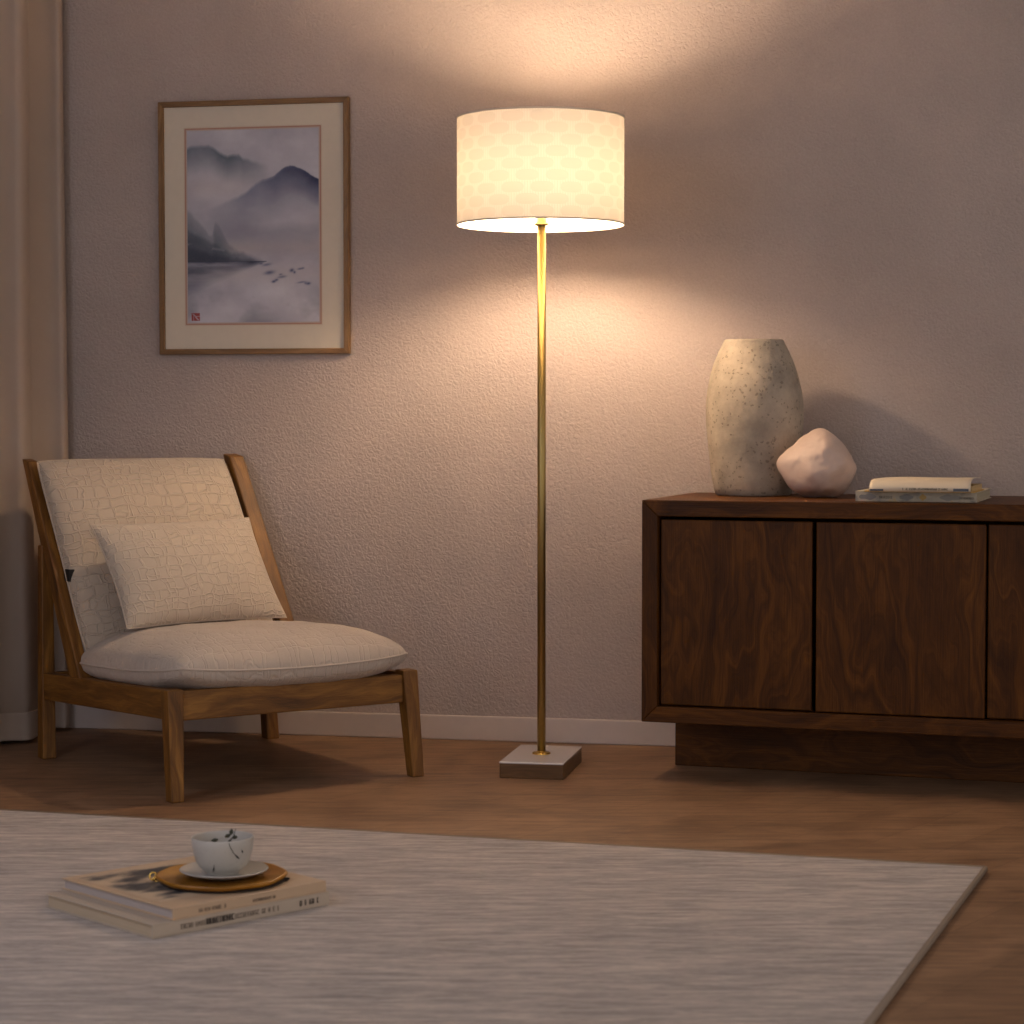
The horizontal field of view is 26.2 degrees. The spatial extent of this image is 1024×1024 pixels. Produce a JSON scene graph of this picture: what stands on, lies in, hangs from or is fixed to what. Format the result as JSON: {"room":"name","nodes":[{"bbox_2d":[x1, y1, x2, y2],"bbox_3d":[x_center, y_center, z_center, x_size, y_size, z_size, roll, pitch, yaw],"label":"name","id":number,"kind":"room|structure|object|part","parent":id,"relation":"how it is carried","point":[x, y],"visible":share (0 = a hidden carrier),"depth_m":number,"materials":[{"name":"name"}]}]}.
{"room":"living room","nodes":[
{"label":"living room","id":0,"kind":"room"},
{"bbox_2d":[0,728,1023,1023],"bbox_3d":[0.720,0.756,3.322,5.400,0.100,4.520,1,3,12],"label":"floor","id":1,"kind":"structure","parent":0,"point":[973,972],"depth_m":4.87,"materials":[{"name":"brown wood"}]},
{"bbox_2d":[23,454,423,802],"bbox_3d":[-0.715,0.242,5.349,0.658,0.749,0.906,-2,3,-33],"label":"lounge chair","id":2,"kind":"object","parent":1,"relation":"on","point":[175,674],"visible":0.93,"depth_m":5.21,"materials":[{"name":"beige fabric"}]},
{"bbox_3d":[-1.156,0.347,5.458,0.036,0.530,0.036,-2,3,-34],"label":"leg","id":3,"kind":"part","parent":2,"relation":"part of","materials":[{"name":"brown wood"}]},
{"bbox_3d":[-0.897,0.420,5.631,0.588,0.060,0.024,-2,3,-33],"label":"rail","id":4,"kind":"part","parent":2,"relation":"part of","materials":[{"name":"brown wood"}]},
{"bbox_3d":[-0.953,0.428,5.156,0.026,0.098,0.708,-2,3,-34],"label":"rail","id":5,"kind":"part","parent":2,"relation":"part of","materials":[{"name":"brown wood"}]},
{"bbox_2d":[39,458,271,649],"bbox_3d":[-0.888,0.106,5.537,0.537,0.479,0.287,-2,3,-34],"label":"cushion","id":6,"kind":"object","parent":2,"relation":"on","point":[75,576],"depth_m":5.46,"materials":[{"name":"fabric"}]},
{"bbox_3d":[-0.747,0.515,4.849,0.040,0.248,0.047,-2,3,-34],"label":"leg","id":7,"kind":"part","parent":2,"relation":"part of","materials":[{"name":"brown wood"}]},
{"bbox_2d":[90,517,286,629],"bbox_3d":[-0.784,0.146,5.369,0.463,0.250,0.162,-2,3,-38],"label":"lumbar pillow","id":8,"kind":"object","parent":2,"relation":"on","point":[172,573],"visible":1,"depth_m":5.31,"materials":[{"name":"fabric"}]},
{"bbox_2d":[81,620,405,689],"bbox_3d":[-0.648,0.340,5.239,0.627,0.158,0.637,-2,3,-34],"label":"seat cushion","id":9,"kind":"object","parent":2,"relation":"on","point":[223,654],"depth_m":5.03,"materials":[{"name":"fabric"}]},
{"bbox_3d":[-0.650,0.332,5.790,0.064,0.530,0.038,-2,3,-34],"label":"leg","id":10,"kind":"part","parent":2,"relation":"part of","materials":[{"name":"brown wood"}]},
{"bbox_3d":[-0.499,0.421,5.022,0.576,0.068,0.026,-2,3,-35],"label":"rail","id":11,"kind":"part","parent":2,"relation":"part of","materials":[{"name":"brown wood"}]},
{"bbox_3d":[-0.444,0.413,5.499,0.026,0.098,0.691,-2,3,-33],"label":"rail","id":12,"kind":"part","parent":2,"relation":"part of","materials":[{"name":"brown wood"}]},
{"bbox_3d":[-0.242,0.498,5.196,0.049,0.252,0.053,-2,3,-34],"label":"leg","id":13,"kind":"part","parent":2,"relation":"part of","materials":[{"name":"brown wood"}]},
{"bbox_2d":[0,809,987,1023],"bbox_3d":[-0.582,0.699,3.342,2.374,0.013,2.300,1,3,17],"label":"area rug","id":14,"kind":"object","parent":1,"relation":"on","point":[414,928],"visible":1,"depth_m":3.56,"materials":[{"name":"beige carpet"}]},
{"bbox_2d":[46,890,328,938],"bbox_3d":[-0.555,0.663,3.768,0.364,0.024,0.320,-2,3,-44],"label":"book","id":15,"kind":"object","parent":14,"relation":"on","point":[126,919],"visible":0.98,"depth_m":3.64,"materials":[{"name":"paper"}]},
{"bbox_2d":[62,856,325,920],"bbox_3d":[-0.547,0.641,3.783,0.316,0.019,0.332,-2,3,-44],"label":"book","id":16,"kind":"object","parent":15,"relation":"on","point":[131,887],"visible":0.61,"depth_m":3.69,"materials":[{"name":"paper"}]},
{"bbox_2d":[74,859,204,901],"bbox_3d":[-0.582,0.632,3.780,0.232,0.001,0.264,-2,3,-44],"label":"print","id":17,"kind":"object","parent":16,"relation":"on","point":[133,883],"depth_m":3.74},
{"bbox_2d":[149,862,289,893],"bbox_3d":[-0.497,0.625,3.772,0.220,0.018,0.220,-2,3,-31],"label":"round board","id":18,"kind":"object","parent":16,"relation":"on","point":[171,877],"visible":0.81,"depth_m":3.72,"materials":[{"name":"wood"}]},
{"bbox_2d":[179,860,267,879],"bbox_3d":[-0.493,0.616,3.766,0.151,0.014,0.151,0,3,0],"label":"saucer","id":19,"kind":"object","parent":18,"relation":"on","point":[252,868],"visible":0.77,"depth_m":3.76,"materials":[{"name":"ceramic"}]},
{"bbox_2d":[191,830,253,875],"bbox_3d":[-0.495,0.586,3.765,0.106,0.064,0.106,0,3,0],"label":"teacup","id":20,"kind":"object","parent":19,"relation":"on","point":[222,857],"visible":0.99,"depth_m":3.73,"materials":[{"name":"ceramic"}]},
{"bbox_2d":[211,829,237,841],"bbox_3d":[-0.490,0.560,3.757,0.046,0.038,0.011,-1,3,-17],"label":"herb sprig","id":21,"kind":"object","parent":20,"relation":"in","point":[231,830],"visible":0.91,"depth_m":3.76,"materials":[{"name":"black plant"}]},
{"bbox_2d":[456,106,624,779],"bbox_3d":[0.068,-0.158,5.254,0.399,1.556,0.399,0,3,0],"label":"floor lamp","id":22,"kind":"object","parent":1,"relation":"on","point":[540,170],"visible":1,"depth_m":5.08,"materials":[{"name":"beige fabric"}]},
{"bbox_3d":[0.068,-0.808,5.225,0.397,0.254,0.397,0,3,0],"label":"lamp shade","id":23,"kind":"part","parent":22,"relation":"part of","materials":[{"name":"fabric"}]},
{"bbox_3d":[0.071,0.583,5.287,0.153,0.004,0.271,0,3,11],"label":"plate","id":24,"kind":"part","parent":22,"relation":"part of","materials":[{"name":"beige stone"}]},
{"bbox_2d":[535,218,548,225],"bbox_3d":[0.071,-0.706,5.230,0.094,0.049,0.094,0,3,0],"label":"socket","id":25,"kind":"object","parent":22,"relation":"attached to","point":[540,221],"depth_m":5.22,"materials":[{"name":"gold metal"}]},
{"bbox_2d":[642,492,1023,782],"bbox_3d":[1.239,0.300,5.096,1.800,0.655,0.526,1,3,18],"label":"sideboard","id":26,"kind":"object","parent":1,"relation":"on","point":[843,634],"visible":1,"depth_m":5.03,"materials":[{"name":"brown wood"}]},
{"bbox_3d":[0.403,0.220,5.371,0.037,0.517,0.526,1,3,18],"label":"panel","id":27,"kind":"part","parent":26,"relation":"part of","materials":[{"name":"brown wood"}]},
{"bbox_3d":[0.518,0.235,5.080,0.356,0.432,0.018,1,3,18],"label":"door","id":28,"kind":"part","parent":26,"relation":"part of","materials":[{"name":"brown wood"}]},
{"bbox_2d":[706,339,803,495],"bbox_3d":[0.596,-0.232,5.407,0.239,0.382,0.234,0,3,0],"label":"clay vase","id":29,"kind":"object","parent":26,"relation":"on","point":[755,406],"visible":0.97,"depth_m":5.32,"materials":[{"name":"beige ceramic"}]},
{"bbox_2d":[776,428,856,497],"bbox_3d":[0.730,-0.117,5.254,0.165,0.166,0.153,2,4,44],"label":"rock","id":30,"kind":"object","parent":26,"relation":"on","point":[818,465],"visible":1,"depth_m":5.21,"materials":[{"name":"white stone"}]},
{"bbox_3d":[1.239,0.473,5.103,1.798,0.037,0.526,1,3,18],"label":"panel","id":31,"kind":"part","parent":26,"relation":"part of","materials":[{"name":"brown wood"}]},
{"bbox_3d":[1.239,-0.008,5.082,1.798,0.037,0.526,1,3,18],"label":"panel","id":32,"kind":"part","parent":26,"relation":"part of","materials":[{"name":"brown wood"}]},
{"bbox_3d":[1.320,0.222,5.335,1.729,0.448,0.010,1,3,18],"label":"panel","id":33,"kind":"part","parent":26,"relation":"part of","materials":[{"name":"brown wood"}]},
{"bbox_3d":[0.874,0.241,4.951,0.379,0.432,0.018,1,3,18],"label":"door","id":34,"kind":"part","parent":26,"relation":"part of","materials":[{"name":"brown wood"}]},
{"bbox_2d":[856,488,990,502],"bbox_3d":[0.964,-0.041,5.137,0.273,0.024,0.301,1,3,18],"label":"book","id":35,"kind":"object","parent":26,"relation":"on","point":[976,497],"visible":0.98,"depth_m":5.00,"materials":[{"name":"paper"}]},
{"bbox_2d":[864,477,983,492],"bbox_3d":[0.944,-0.064,5.030,0.246,0.032,0.207,1,3,18],"label":"magazine","id":36,"kind":"object","parent":35,"relation":"on","point":[887,484],"visible":1,"depth_m":4.95,"materials":[{"name":"paper"}]},
{"bbox_3d":[1.238,0.246,4.841,0.375,0.432,0.018,1,3,18],"label":"door","id":37,"kind":"part","parent":26,"relation":"part of","materials":[{"name":"brown wood"}]},
{"bbox_2d":[62,0,1023,719],"bbox_3d":[1.128,-0.717,5.514,5.320,2.650,0.100,1,3,12],"label":"wall","id":38,"kind":"structure","parent":0,"point":[841,182],"depth_m":5.69,"materials":[{"name":"paint"}]},
{"bbox_2d":[158,96,350,354],"bbox_3d":[-0.684,-0.754,5.826,0.526,0.670,0.020,1,3,12],"label":"framed picture","id":39,"kind":"object","parent":38,"relation":"attached to","point":[254,194],"visible":1,"depth_m":5.82,"materials":[{"name":"grey paper"}]},
{"bbox_2d":[67,704,674,746],"bbox_3d":[1.175,0.578,5.504,5.200,0.064,0.012,1,3,12],"label":"baseboard","id":40,"kind":"structure","parent":38,"relation":"attached to","point":[320,723],"depth_m":5.79,"materials":[{"name":"paint"}]},
{"bbox_3d":[0.669,-1.993,3.251,6.106,0.100,5.583,0,3,0],"label":"ceiling","id":41,"kind":"structure","parent":0,"visible":0},
{"bbox_2d":[0,0,69,741],"bbox_3d":[-1.503,-0.681,4.658,0.114,2.635,2.578,1,3,12],"label":"curtain","id":42,"kind":"object","parent":41,"relation":"hanging from","point":[33,321],"visible":0.89,"depth_m":5.70,"materials":[{"name":"fabric"}]}
]}

